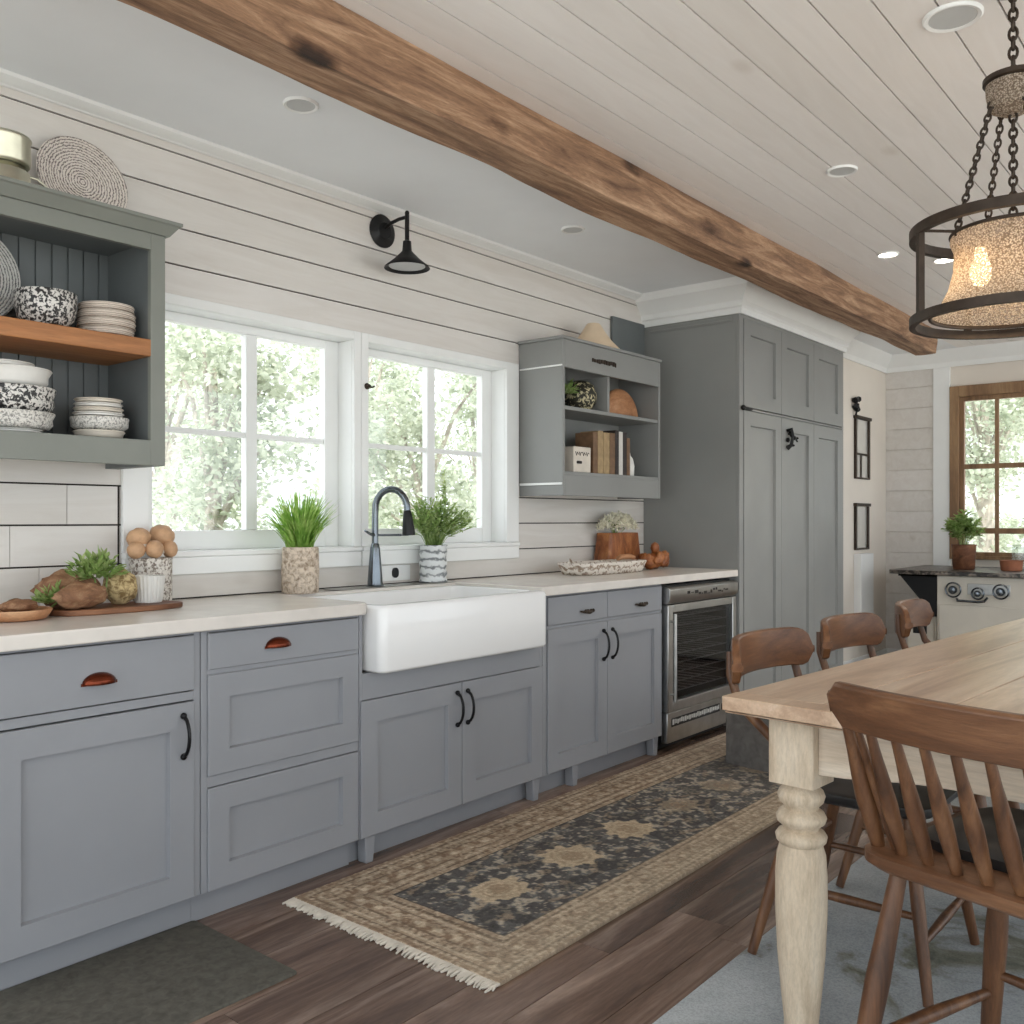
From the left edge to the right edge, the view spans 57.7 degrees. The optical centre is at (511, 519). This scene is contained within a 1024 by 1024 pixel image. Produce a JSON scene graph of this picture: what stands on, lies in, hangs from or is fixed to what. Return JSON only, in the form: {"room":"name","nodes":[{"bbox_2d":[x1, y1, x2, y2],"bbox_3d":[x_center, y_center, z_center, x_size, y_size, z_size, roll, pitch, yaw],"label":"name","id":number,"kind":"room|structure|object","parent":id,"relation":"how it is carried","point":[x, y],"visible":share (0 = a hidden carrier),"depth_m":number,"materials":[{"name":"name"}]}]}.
{"room":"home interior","nodes":[
{"label":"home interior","id":0,"kind":"room"},
{"bbox_2d":[0,85,643,672],"bbox_3d":[-0.212,-0.065,4.728,0.150,2.670,9.400,0,0,40],"label":"wall","id":1,"kind":"structure","parent":0,"point":[247,239],"depth_m":3.76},
{"bbox_2d":[0,175,182,468],"bbox_3d":[-1.513,-0.570,2.769,0.348,0.789,0.965,0,0,40],"label":"upper cabinet","id":2,"kind":"object","parent":1,"relation":"attached to","point":[93,250],"visible":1,"depth_m":2.98,"materials":[{"name":"paint"}]},
{"bbox_2d":[0,240,20,315],"bbox_3d":[-1.643,-0.747,2.783,0.062,0.326,0.330,0,0,40],"label":"plate","id":3,"kind":"object","parent":2,"relation":"on","point":[10,280],"visible":0.83,"depth_m":2.88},
{"bbox_2d":[0,427,42,432],"bbox_3d":[-1.487,-0.263,2.764,0.170,0.012,0.170,0,0,40],"label":"plate","id":4,"kind":"object","parent":2,"relation":"on","point":[1,428],"visible":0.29,"depth_m":2.71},
{"bbox_2d":[0,408,55,431],"bbox_3d":[-1.487,-0.294,2.764,0.236,0.050,0.236,0,0,40],"label":"bowl","id":5,"kind":"object","parent":4,"relation":"on","point":[20,418],"visible":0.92,"depth_m":2.69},
{"bbox_2d":[0,383,56,412],"bbox_3d":[-1.487,-0.355,2.764,0.242,0.072,0.242,0,0,40],"label":"bowl","id":6,"kind":"object","parent":5,"relation":"on","point":[12,395],"visible":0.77,"depth_m":2.69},
{"bbox_2d":[0,363,52,386],"bbox_3d":[-1.489,-0.419,2.761,0.224,0.055,0.224,0,0,40],"label":"bowl","id":7,"kind":"object","parent":6,"relation":"on","point":[9,373],"visible":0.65,"depth_m":2.69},
{"bbox_2d":[0,127,48,187],"bbox_3d":[-1.459,-1.041,2.714,0.199,0.154,0.152,0,0,-15],"label":"canister","id":8,"kind":"object","parent":2,"relation":"on","point":[15,147],"visible":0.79,"depth_m":2.67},
{"bbox_2d":[13,286,76,325],"bbox_3d":[-1.423,-0.636,2.840,0.176,0.112,0.176,0,0,40],"label":"bowl","id":9,"kind":"object","parent":2,"relation":"on","point":[50,305],"visible":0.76,"depth_m":2.77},
{"bbox_2d":[0,316,150,365],"bbox_3d":[-1.520,-0.552,2.778,0.288,0.055,0.786,0,0,40],"label":"shelf","id":10,"kind":"object","parent":2,"relation":"attached to","point":[20,339],"depth_m":2.88,"materials":[{"name":"orange wood"}]},
{"bbox_2d":[36,136,127,208],"bbox_3d":[-1.408,-1.118,3.058,0.078,0.293,0.302,0,0,40],"label":"woven basket tray","id":11,"kind":"object","parent":2,"relation":"on","point":[71,165],"visible":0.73,"depth_m":3.07,"materials":[{"name":"wicker"}]},
{"bbox_2d":[72,429,124,437],"bbox_3d":[-1.317,-0.270,2.967,0.156,0.026,0.156,0,0,40],"label":"shallow bowl","id":12,"kind":"object","parent":2,"relation":"on","point":[85,432],"visible":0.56,"depth_m":2.91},
{"bbox_2d":[69,415,128,431],"bbox_3d":[-1.316,-0.304,2.969,0.176,0.042,0.176,0,0,40],"label":"bowl","id":13,"kind":"object","parent":12,"relation":"on","point":[79,421],"visible":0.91,"depth_m":2.90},
{"bbox_2d":[72,411,124,416],"bbox_3d":[-1.319,-0.333,2.966,0.154,0.014,0.154,0,0,40],"label":"plate","id":14,"kind":"object","parent":13,"relation":"on","point":[102,413],"visible":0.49,"depth_m":2.91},
{"bbox_2d":[72,406,123,412],"bbox_3d":[-1.319,-0.347,2.966,0.151,0.014,0.151,0,0,40],"label":"plate","id":15,"kind":"object","parent":14,"relation":"on","point":[79,408],"visible":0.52,"depth_m":2.91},
{"bbox_2d":[79,326,134,336],"bbox_3d":[-1.302,-0.594,2.986,0.170,0.026,0.170,0,0,40],"label":"ribbed bowl","id":16,"kind":"object","parent":2,"relation":"on","point":[115,330],"visible":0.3,"depth_m":2.92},
{"bbox_2d":[76,317,135,331],"bbox_3d":[-1.302,-0.620,2.986,0.178,0.026,0.178,0,0,40],"label":"ribbed bowl","id":17,"kind":"object","parent":16,"relation":"on","point":[87,321],"visible":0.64,"depth_m":2.91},
{"bbox_2d":[76,309,135,323],"bbox_3d":[-1.302,-0.646,2.986,0.178,0.026,0.178,0,0,40],"label":"ribbed bowl","id":18,"kind":"object","parent":17,"relation":"on","point":[83,313],"visible":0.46,"depth_m":2.91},
{"bbox_2d":[77,301,134,314],"bbox_3d":[-1.302,-0.672,2.986,0.170,0.026,0.170,0,0,40],"label":"ribbed bowl","id":19,"kind":"object","parent":18,"relation":"on","point":[110,305],"visible":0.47,"depth_m":2.92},
{"bbox_2d":[121,292,362,574],"bbox_3d":[-1.055,-0.309,3.679,0.165,1.018,1.080,0,0,40],"label":"window","id":20,"kind":"structure","parent":1,"relation":"in","point":[247,549],"depth_m":3.76,"materials":[{"name":"white paint"}]},
{"bbox_2d":[0,68,641,299],"bbox_3d":[-1.146,-1.384,3.446,0.052,0.032,6.235,0,0,40],"label":"trim","id":21,"kind":"structure","parent":1,"relation":"attached to","point":[8,79],"depth_m":3.65,"materials":[{"name":"white paint"}]},
{"bbox_2d":[382,564,409,580],"bbox_3d":[-0.533,0.240,4.214,0.013,0.070,0.200,0,0,40],"label":"wall outlet","id":22,"kind":"object","parent":1,"relation":"attached to","point":[390,572],"visible":0.79,"depth_m":4.21,"materials":[{"name":"white paint"}]},
{"bbox_2d":[369,210,429,273],"bbox_3d":[-0.481,-1.232,4.085,0.258,0.265,0.200,0,0,40],"label":"wall sconce","id":23,"kind":"object","parent":1,"relation":"attached to","point":[382,232],"visible":1,"depth_m":4.11,"materials":[{"name":"black metal"}]},
{"bbox_2d":[361,332,519,565],"bbox_3d":[-0.363,-0.309,4.511,0.165,1.018,1.081,0,0,40],"label":"window","id":24,"kind":"structure","parent":1,"relation":"in","point":[496,534],"depth_m":4.69,"materials":[{"name":"white paint"}]},
{"bbox_2d":[518,335,661,498],"bbox_3d":[0.454,-0.532,5.174,0.300,0.814,0.972,0,0,40],"label":"upper cabinet","id":25,"kind":"object","parent":1,"relation":"attached to","point":[547,426],"visible":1,"depth_m":4.91,"materials":[{"name":"grey paint"}]},
{"bbox_2d":[565,446,590,472],"bbox_3d":[0.349,-0.318,4.921,0.065,0.135,0.155,0,0,40],"label":"sign box","id":26,"kind":"object","parent":25,"relation":"on","point":[577,459],"visible":0.91,"depth_m":4.88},
{"bbox_2d":[565,381,596,408],"bbox_3d":[0.368,-0.666,5.042,0.184,0.160,0.184,0,0,40],"label":"round vase","id":27,"kind":"object","parent":25,"relation":"on","point":[586,398],"visible":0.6,"depth_m":4.97,"materials":[{"name":"ceramic"}]},
{"bbox_2d":[575,432,597,472],"bbox_3d":[0.407,-0.363,5.073,0.120,0.225,0.042,0,0,40],"label":"book","id":28,"kind":"object","parent":25,"relation":"on","point":[587,439],"visible":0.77,"depth_m":5.04,"materials":[{"name":"paper"}]},
{"bbox_2d":[578,323,619,348],"bbox_3d":[0.454,-1.016,5.175,0.299,0.153,0.303,0,0,40],"label":"lampshade","id":29,"kind":"object","parent":25,"relation":"on","point":[592,332],"visible":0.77,"depth_m":5.10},
{"bbox_2d":[603,432,609,473],"bbox_3d":[0.476,-0.365,5.156,0.120,0.230,0.058,0,0,40],"label":"book","id":30,"kind":"object","parent":25,"relation":"on","point":[606,436],"visible":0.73,"depth_m":5.12,"materials":[{"name":"paper"}]},
{"bbox_2d":[610,389,637,416],"bbox_3d":[0.623,-0.672,5.380,0.100,0.172,0.370,0,0,40],"label":"dome","id":31,"kind":"object","parent":25,"relation":"on","point":[621,402],"visible":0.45,"depth_m":5.33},
{"bbox_2d":[611,316,644,354],"bbox_3d":[0.711,-1.083,5.703,0.017,0.284,0.360,0,0,40],"label":"slate board","id":32,"kind":"object","parent":25,"relation":"on","point":[628,335],"visible":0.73,"depth_m":5.69,"materials":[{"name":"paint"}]},
{"bbox_2d":[0,0,1023,354],"bbox_3d":[1.999,-1.450,2.993,5.868,0.100,9.560,0,0,40],"label":"ceiling","id":33,"kind":"structure","parent":0,"point":[744,108],"depth_m":3.14,"materials":[{"name":"white paint"}]},
{"bbox_2d":[283,96,318,113],"bbox_3d":[-0.710,-1.395,3.130,0.120,0.009,0.120,0,0,40],"label":"recessed light","id":34,"kind":"object","parent":33,"relation":"in","point":[296,104],"visible":1,"depth_m":3.12,"materials":[{"name":"white paint"}]},
{"bbox_2d":[118,0,937,355],"bbox_3d":[0.397,-1.312,3.701,0.210,0.174,8.400,0,0,40],"label":"ceiling beam","id":35,"kind":"structure","parent":33,"relation":"attached to","point":[325,46],"depth_m":3.06,"materials":[{"name":"brown wood"}]},
{"bbox_2d":[826,164,857,176],"bbox_3d":[1.320,-1.395,3.720,0.120,0.009,0.120,0,0,40],"label":"recessed light","id":36,"kind":"object","parent":33,"relation":"in","point":[844,170],"visible":1,"depth_m":3.71,"materials":[{"name":"white paint"}]},
{"bbox_2d":[922,1,983,32],"bbox_3d":[1.225,-1.395,2.584,0.156,0.009,0.156,0,0,40],"label":"recessed light","id":37,"kind":"object","parent":33,"relation":"in","point":[958,15],"visible":1,"depth_m":2.58,"materials":[{"name":"white paint"}]},
{"bbox_2d":[909,0,1023,339],"bbox_3d":[1.307,-0.959,2.425,0.500,0.882,0.500,0,0,40],"label":"chandelier","id":38,"kind":"object","parent":33,"relation":"hanging from","point":[985,293],"visible":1,"depth_m":2.40,"materials":[{"name":"brown metal"}]},
{"bbox_2d":[190,726,902,1023],"bbox_3d":[2.000,1.245,2.954,5.919,0.050,9.500,0,0,40],"label":"floor","id":39,"kind":"structure","parent":0,"point":[640,964],"depth_m":2.59,"materials":[{"name":"brown wood"}]},
{"bbox_2d":[0,632,199,990],"bbox_3d":[-1.340,0.776,2.720,0.642,0.888,0.620,0,0,40],"label":"base cabinet","id":40,"kind":"object","parent":39,"relation":"on","point":[100,741],"visible":0.93,"depth_m":2.54,"materials":[{"name":"grey paint"}]},
{"bbox_2d":[0,567,737,651],"bbox_3d":[-0.236,0.310,4.071,0.648,0.040,4.100,0,0,40],"label":"countertop","id":41,"kind":"structure","parent":40,"relation":"on","point":[236,611],"depth_m":3.02,"materials":[{"name":"stone"}]},
{"bbox_2d":[0,606,52,622],"bbox_3d":[-1.451,0.274,2.697,0.210,0.032,0.210,0,0,40],"label":"wooden dish","id":42,"kind":"object","parent":41,"relation":"on","point":[42,612],"visible":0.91,"depth_m":2.64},
{"bbox_2d":[0,598,38,611],"bbox_3d":[-1.445,0.251,2.721,0.070,0.044,0.128,0,0,40],"label":"vegetable","id":43,"kind":"object","parent":42,"relation":"in","point":[15,604],"visible":0.79,"depth_m":2.70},
{"bbox_2d":[30,580,64,607],"bbox_3d":[-1.384,0.233,2.826,0.095,0.107,0.162,0,0,40],"label":"herb sprig","id":44,"kind":"object","parent":41,"relation":"on","point":[44,598],"visible":0.53,"depth_m":2.80,"materials":[{"name":"green plant"}]},
{"bbox_2d":[49,600,182,616],"bbox_3d":[-1.270,0.281,2.970,0.200,0.018,0.435,0,0,40],"label":"serving board","id":45,"kind":"object","parent":41,"relation":"on","point":[131,606],"visible":0.73,"depth_m":2.90,"materials":[{"name":"brown wood"}]},
{"bbox_2d":[30,569,100,607],"bbox_3d":[-1.384,0.213,2.908,0.091,0.122,0.220,0,0,40],"label":"vegetable","id":46,"kind":"object","parent":45,"relation":"on","point":[66,579],"visible":0.34,"depth_m":2.87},
{"bbox_2d":[52,581,107,609],"bbox_3d":[-1.315,0.229,2.840,0.088,0.089,0.195,0,0,40],"label":"vegetable","id":47,"kind":"object","parent":45,"relation":"on","point":[76,595],"visible":1,"depth_m":2.81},
{"bbox_2d":[64,547,130,587],"bbox_3d":[-1.308,0.158,2.928,0.148,0.168,0.197,0,0,40],"label":"bunch","id":48,"kind":"object","parent":47,"relation":"on","point":[100,566],"visible":1,"depth_m":2.91,"materials":[{"name":"green plant"}]},
{"bbox_2d":[102,568,137,604],"bbox_3d":[-1.267,0.215,3.004,0.103,0.119,0.111,0,0,40],"label":"gourd","id":49,"kind":"object","parent":45,"relation":"on","point":[122,589],"visible":0.68,"depth_m":2.97,"materials":[{"name":"plant"}]},
{"bbox_2d":[134,574,165,602],"bbox_3d":[-1.204,0.228,3.081,0.107,0.088,0.107,0,0,40],"label":"cup","id":50,"kind":"object","parent":45,"relation":"on","point":[150,587],"visible":0.93,"depth_m":3.04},
{"bbox_2d":[128,557,172,600],"bbox_3d":[-1.257,0.210,3.236,0.146,0.160,0.146,0,0,40],"label":"crock","id":51,"kind":"object","parent":41,"relation":"on","point":[160,565],"visible":0.44,"depth_m":3.18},
{"bbox_2d":[127,542,145,558],"bbox_3d":[-1.277,0.102,3.155,0.061,0.060,0.060,0,0,40],"label":"mushroom","id":52,"kind":"object","parent":51,"relation":"in","point":[135,550],"visible":1,"depth_m":3.13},
{"bbox_2d":[126,528,150,546],"bbox_3d":[-1.280,0.066,3.186,0.075,0.080,0.080,0,0,40],"label":"mushroom","id":53,"kind":"object","parent":51,"relation":"in","point":[142,535],"visible":0.8,"depth_m":3.16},
{"bbox_2d":[146,540,163,557],"bbox_3d":[-1.228,0.101,3.191,0.063,0.061,0.062,0,0,40],"label":"mushroom","id":54,"kind":"object","parent":51,"relation":"in","point":[154,548],"visible":1,"depth_m":3.17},
{"bbox_2d":[149,524,174,543],"bbox_3d":[-1.235,0.060,3.279,0.089,0.090,0.088,0,0,40],"label":"mushroom","id":55,"kind":"object","parent":51,"relation":"in","point":[161,533],"visible":0.61,"depth_m":3.25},
{"bbox_2d":[258,484,340,593],"bbox_3d":[-0.823,0.072,3.675,0.237,0.436,0.408,0,0,40],"label":"potted grass","id":56,"kind":"object","parent":41,"relation":"on","point":[300,558],"depth_m":3.64,"materials":[{"name":"green plant"}]},
{"bbox_2d":[281,547,318,593],"bbox_3d":[-0.841,0.199,3.697,0.147,0.183,0.148,0,0,40],"label":"pot","id":57,"kind":"object","parent":56,"relation":"attached to","point":[300,565],"depth_m":3.63,"materials":[{"name":"beige stone"}]},
{"bbox_2d":[324,581,453,590],"bbox_3d":[-0.525,0.287,4.096,0.092,0.005,0.720,0,0,40],"label":"deck plate","id":58,"kind":"object","parent":41,"relation":"on","point":[410,583],"visible":0.77,"depth_m":4.01,"materials":[{"name":"metal"}]},
{"bbox_2d":[364,486,414,586],"bbox_3d":[-0.519,0.069,4.002,0.216,0.430,0.139,0,0,1],"label":"kitchen faucet","id":59,"kind":"object","parent":58,"relation":"on","point":[375,579],"visible":1,"depth_m":3.98,"materials":[{"name":"black metal"}]},
{"bbox_2d":[396,470,478,582],"bbox_3d":[-0.325,0.025,4.248,0.316,0.520,0.403,0,0,40],"label":"potted herb","id":60,"kind":"object","parent":58,"relation":"on","point":[433,562],"visible":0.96,"depth_m":4.23,"materials":[{"name":"green plant"}]},
{"bbox_2d":[419,545,447,582],"bbox_3d":[-0.363,0.200,4.280,0.128,0.170,0.139,0,0,40],"label":"vase","id":61,"kind":"object","parent":60,"relation":"attached to","point":[433,562],"depth_m":4.23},
{"bbox_2d":[311,585,545,672],"bbox_3d":[-0.358,0.420,3.786,0.550,0.236,0.955,0,0,40],"label":"farmhouse sink","id":62,"kind":"object","parent":41,"relation":"in","point":[403,629],"visible":0.8,"depth_m":3.57,"materials":[{"name":"ceramic"}]},
{"bbox_2d":[557,558,646,575],"bbox_3d":[0.498,0.244,5.073,0.224,0.091,0.650,0,0,40],"label":"wooden tray","id":63,"kind":"object","parent":41,"relation":"on","point":[609,566],"visible":0.96,"depth_m":4.93,"materials":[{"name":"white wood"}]},
{"bbox_2d":[594,510,639,559],"bbox_3d":[0.624,0.114,5.471,0.174,0.351,0.408,0,0,40],"label":"wooden vase","id":64,"kind":"object","parent":41,"relation":"on","point":[608,545],"visible":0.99,"depth_m":5.40,"materials":[{"name":"orange wood"}]},
{"bbox_2d":[638,542,668,569],"bbox_3d":[0.837,0.209,5.480,0.153,0.161,0.259,0,0,40],"label":"ornament","id":65,"kind":"object","parent":41,"relation":"on","point":[657,558],"visible":0.86,"depth_m":5.42,"materials":[{"name":"orange wood"}]},
{"bbox_2d":[0,921,296,1023],"bbox_3d":[-1.090,1.216,2.275,0.505,0.008,1.005,0,0,40],"label":"floor mat","id":66,"kind":"object","parent":39,"relation":"on","point":[186,973],"visible":1,"depth_m":2.43,"materials":[{"name":"grey fabric"}]},
{"bbox_2d":[191,616,357,920],"bbox_3d":[-0.949,0.776,3.200,0.630,0.888,0.617,0,0,40],"label":"base cabinet","id":67,"kind":"object","parent":39,"relation":"on","point":[279,702],"visible":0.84,"depth_m":3.00,"materials":[{"name":"grey paint"}]},
{"bbox_2d":[349,615,542,863],"bbox_3d":[-0.407,0.776,3.834,0.632,0.888,1.047,0,0,40],"label":"base cabinet","id":68,"kind":"object","parent":39,"relation":"on","point":[440,746],"visible":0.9,"depth_m":3.60,"materials":[{"name":"grey paint"}]},
{"bbox_2d":[282,733,783,992],"bbox_3d":[0.616,1.213,3.884,0.873,0.014,3.169,0,0,40],"label":"runner rug","id":69,"kind":"object","parent":39,"relation":"on","point":[486,904],"visible":0.81,"depth_m":3.21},
{"bbox_2d":[725,710,768,772],"bbox_3d":[1.356,1.054,4.620,0.450,0.302,0.410,0,0,-41],"label":"ottoman","id":70,"kind":"object","parent":69,"relation":"on","point":[746,746],"visible":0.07,"depth_m":4.53,"materials":[{"name":"fabric"}]},
{"bbox_2d":[538,584,661,793],"bbox_3d":[0.247,0.776,4.629,0.642,0.888,1.008,0,0,40],"label":"base cabinet","id":71,"kind":"object","parent":39,"relation":"on","point":[602,650],"visible":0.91,"depth_m":4.41,"materials":[{"name":"grey paint"}]},
{"bbox_2d":[657,578,737,749],"bbox_3d":[0.839,0.776,5.318,0.651,0.863,0.788,0,0,40],"label":"oven","id":72,"kind":"object","parent":39,"relation":"on","point":[699,617],"visible":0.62,"depth_m":5.23,"materials":[{"name":"metal"}]},
{"bbox_2d":[671,703,719,726],"bbox_3d":[1.007,1.062,5.074,0.001,0.045,0.540,0,0,40],"label":"vent grille","id":73,"kind":"object","parent":72,"relation":"attached to","point":[693,715],"depth_m":5.06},
{"bbox_2d":[644,313,842,725],"bbox_3d":[1.629,-0.080,6.269,0.707,2.600,1.676,0,0,40],"label":"tall cabinet","id":74,"kind":"object","parent":39,"relation":"on","point":[751,409],"visible":0.78,"depth_m":5.74,"materials":[{"name":"grey paint"}]},
{"bbox_2d":[635,276,860,352],"bbox_3d":[1.651,-1.305,6.257,0.760,0.190,1.865,0,0,40],"label":"trim","id":75,"kind":"structure","parent":74,"relation":"attached to","point":[732,295],"depth_m":5.67,"materials":[{"name":"white paint"}]},
{"bbox_2d":[652,796,1023,1023],"bbox_3d":[2.021,1.215,2.416,2.366,0.008,4.906,0,0,40],"label":"area rug","id":76,"kind":"object","parent":39,"relation":"on","point":[747,990],"visible":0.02,"depth_m":2.50,"materials":[{"name":"fabric"}]},
{"bbox_2d":[726,627,979,1007],"bbox_3d":[0.956,0.776,2.664,0.601,0.870,0.551,0,0,40],"label":"bentwood chair","id":77,"kind":"object","parent":76,"relation":"on","point":[754,650],"visible":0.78,"depth_m":2.59,"materials":[{"name":"brown wood"}]},
{"bbox_2d":[722,618,1023,1023],"bbox_3d":[1.884,0.814,2.713,1.320,0.788,2.620,0,0,44],"label":"dining table","id":78,"kind":"object","parent":76,"relation":"on","point":[982,668],"visible":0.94,"depth_m":2.16,"materials":[{"name":"brown wood"}]},
{"bbox_2d":[894,598,933,648],"bbox_3d":[1.867,0.776,3.744,0.601,0.870,0.551,0,0,33],"label":"bentwood chair","id":79,"kind":"object","parent":76,"relation":"on","point":[909,613],"visible":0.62,"depth_m":3.98,"materials":[{"name":"brown wood"}]},
{"bbox_2d":[816,612,1019,887],"bbox_3d":[1.369,0.776,3.129,0.601,0.870,0.552,0,0,41],"label":"bentwood chair","id":80,"kind":"object","parent":76,"relation":"on","point":[840,631],"visible":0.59,"depth_m":3.28,"materials":[{"name":"brown wood"}]},
{"bbox_2d":[827,681,1023,1023],"bbox_3d":[0.925,0.755,1.668,0.545,0.911,0.529,0,0,-35],"label":"spindle chair","id":81,"kind":"object","parent":76,"relation":"on","point":[975,855],"visible":1,"depth_m":1.65,"materials":[{"name":"brown wood"}]},
{"bbox_2d":[928,807,1023,873],"bbox_3d":[0.997,0.605,1.719,0.310,0.034,0.380,0,0,-35],"label":"cushion","id":82,"kind":"object","parent":81,"relation":"on","point":[987,815],"depth_m":1.74,"materials":[{"name":"fabric"}]},
{"bbox_2d":[907,617,936,647],"bbox_3d":[3.322,0.975,7.317,0.215,0.490,0.700,0,0,40],"label":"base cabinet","id":83,"kind":"object","parent":39,"relation":"on","point":[914,639],"visible":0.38,"depth_m":7.04,"materials":[{"name":"beige wood"}]},
{"bbox_2d":[937,575,1023,639],"bbox_3d":[3.946,0.804,6.695,1.470,0.791,0.859,0,0,40],"label":"range","id":84,"kind":"object","parent":39,"relation":"on","point":[965,604],"visible":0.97,"depth_m":6.70,"materials":[{"name":"beige metal"}]},
{"bbox_2d":[889,565,1023,577],"bbox_3d":[4.107,0.390,6.599,2.500,0.030,0.920,0,0,40],"label":"countertop","id":85,"kind":"structure","parent":84,"relation":"on","point":[923,569],"depth_m":6.88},
{"bbox_2d":[898,574,936,616],"bbox_3d":[3.233,0.563,7.222,0.280,0.314,0.560,0,0,40],"label":"bracket","id":86,"kind":"object","parent":85,"relation":"attached to","point":[924,587],"visible":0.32,"depth_m":6.97,"materials":[{"name":"black metal"}]},
{"bbox_2d":[941,509,985,569],"bbox_3d":[3.437,0.145,7.057,0.322,0.459,0.299,0,0,40],"label":"potted plant","id":87,"kind":"object","parent":85,"relation":"on","point":[963,555],"visible":1,"depth_m":7.01,"materials":[{"name":"green plant"}]},
{"bbox_2d":[999,560,1023,570],"bbox_3d":[3.679,0.336,6.851,0.160,0.078,0.160,0,0,40],"label":"terracotta bowl","id":88,"kind":"object","parent":85,"relation":"on","point":[1005,565],"visible":1,"depth_m":6.79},
{"bbox_2d":[843,358,885,661],"bbox_3d":[2.561,-0.090,7.579,0.470,2.620,1.492,0,0,40],"label":"wall","id":89,"kind":"structure","parent":0,"point":[868,383],"depth_m":7.61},
{"bbox_2d":[852,396,871,479],"bbox_3d":[2.827,-0.658,7.496,0.055,0.657,0.396,0,0,40],"label":"wall mirror","id":90,"kind":"object","parent":89,"relation":"attached to","point":[861,423],"visible":1,"depth_m":7.50,"materials":[{"name":"brown metal"}]},
{"bbox_2d":[857,419,866,477],"bbox_3d":[2.827,-0.578,7.526,0.005,0.463,0.268,0,0,40],"label":"mirror glass","id":91,"kind":"object","parent":90,"relation":"attached to","point":[861,423],"depth_m":7.52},
{"bbox_2d":[853,503,870,549],"bbox_3d":[2.830,0.052,7.511,0.029,0.375,0.330,0,0,40],"label":"wall mirror","id":92,"kind":"object","parent":89,"relation":"attached to","point":[861,514],"visible":1,"depth_m":7.52,"materials":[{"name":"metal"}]},
{"bbox_2d":[857,506,866,547],"bbox_3d":[2.821,0.058,7.518,0.005,0.333,0.248,0,0,40],"label":"mirror glass","id":93,"kind":"object","parent":92,"relation":"attached to","point":[861,511],"depth_m":7.52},
{"bbox_2d":[854,553,873,612],"bbox_3d":[2.850,0.545,7.488,0.089,0.550,0.340,0,0,40],"label":"wall ledge","id":94,"kind":"object","parent":89,"relation":"attached to","point":[863,562],"visible":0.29,"depth_m":7.42,"materials":[{"name":"white paint"}]},
{"bbox_2d":[886,360,1023,648],"bbox_3d":[4.977,-0.041,6.630,5.800,2.718,0.160,0,0,40],"label":"wall","id":95,"kind":"structure","parent":0,"point":[909,394],"depth_m":7.86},
{"bbox_2d":[843,339,1023,372],"bbox_3d":[4.733,-1.330,5.812,5.130,0.140,1.410,0,0,40],"label":"trim","id":96,"kind":"structure","parent":95,"relation":"attached to","point":[859,352],"depth_m":7.56,"materials":[{"name":"white paint"}]},
{"bbox_2d":[933,367,950,565],"bbox_3d":[3.559,-0.020,7.700,0.130,2.480,0.030,0,0,40],"label":"trim","id":97,"kind":"structure","parent":95,"relation":"attached to","point":[941,376],"depth_m":7.69,"materials":[{"name":"white paint"}]},
{"bbox_2d":[949,380,1023,559],"bbox_3d":[4.105,-0.388,7.270,1.260,1.415,0.090,0,0,40],"label":"window","id":98,"kind":"structure","parent":95,"relation":"in","point":[958,395],"depth_m":7.55,"materials":[{"name":"brown wood"}]},
{"label":"outside","id":99,"kind":"structure","parent":0,"visible":0},
{"bbox_3d":[7.196,1.770,13.523,90.000,0.100,90.000,0,0,40],"label":"ground","id":100,"kind":"structure","parent":99,"visible":0},
{"bbox_2d":[152,324,259,530],"bbox_3d":[-4.093,-0.653,10.828,2.467,4.751,2.140,0,0,40],"label":"tree","id":101,"kind":"object","parent":100,"relation":"on","point":[168,418],"visible":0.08,"depth_m":10.61,"materials":[{"name":"green plant"}]},
{"bbox_2d":[154,323,279,529],"bbox_3d":[-4.649,-0.981,14.468,2.221,5.408,2.177,0,0,-3],"label":"tree","id":102,"kind":"object","parent":100,"relation":"on","point":[201,413],"visible":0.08,"depth_m":14.36,"materials":[{"name":"green plant"}]},
{"bbox_2d":[152,322,319,530],"bbox_3d":[-2.437,-0.204,7.737,2.187,3.855,1.858,0,0,40],"label":"tree","id":103,"kind":"object","parent":100,"relation":"on","point":[217,454],"visible":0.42,"depth_m":7.53,"materials":[{"name":"green plant"}]},
{"bbox_2d":[284,343,422,525],"bbox_3d":[-2.905,-1.135,17.148,2.372,5.715,2.456,0,0,40],"label":"tree","id":104,"kind":"object","parent":100,"relation":"on","point":[312,386],"visible":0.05,"depth_m":16.91,"materials":[{"name":"green plant"}]},
{"bbox_2d":[292,346,439,528],"bbox_3d":[-2.187,-0.729,13.081,2.343,4.904,2.331,0,0,40],"label":"tree","id":105,"kind":"object","parent":100,"relation":"on","point":[394,375],"visible":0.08,"depth_m":12.97,"materials":[{"name":"green plant"}]},
{"bbox_2d":[369,358,476,528],"bbox_3d":[-0.963,-0.132,9.899,2.269,3.711,2.246,0,0,-31],"label":"tree","id":106,"kind":"object","parent":100,"relation":"on","point":[408,481],"visible":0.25,"depth_m":9.54,"materials":[{"name":"green plant"}]},
{"bbox_2d":[418,373,476,519],"bbox_3d":[-0.807,-1.094,19.447,2.345,5.633,2.533,0,0,8],"label":"tree","id":107,"kind":"object","parent":100,"relation":"on","point":[471,414],"visible":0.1,"depth_m":19.32,"materials":[{"name":"green plant"}]},
{"bbox_2d":[437,372,476,527],"bbox_3d":[-0.150,-0.549,15.346,2.358,4.544,2.444,0,0,40],"label":"tree","id":108,"kind":"object","parent":100,"relation":"on","point":[471,439],"visible":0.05,"depth_m":14.78,"materials":[{"name":"green plant"}]},
{"bbox_2d":[965,397,1023,552],"bbox_3d":[6.238,-0.786,12.176,2.106,5.017,2.243,0,0,37],"label":"tree","id":109,"kind":"object","parent":100,"relation":"on","point":[1011,410],"visible":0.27,"depth_m":11.79,"materials":[{"name":"green plant"}]},
{"bbox_2d":[965,399,1023,552],"bbox_3d":[7.768,-1.251,15.222,2.257,5.946,2.518,0,0,-5],"label":"tree","id":110,"kind":"object","parent":100,"relation":"on","point":[1015,521],"visible":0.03,"depth_m":14.69,"materials":[{"name":"green plant"}]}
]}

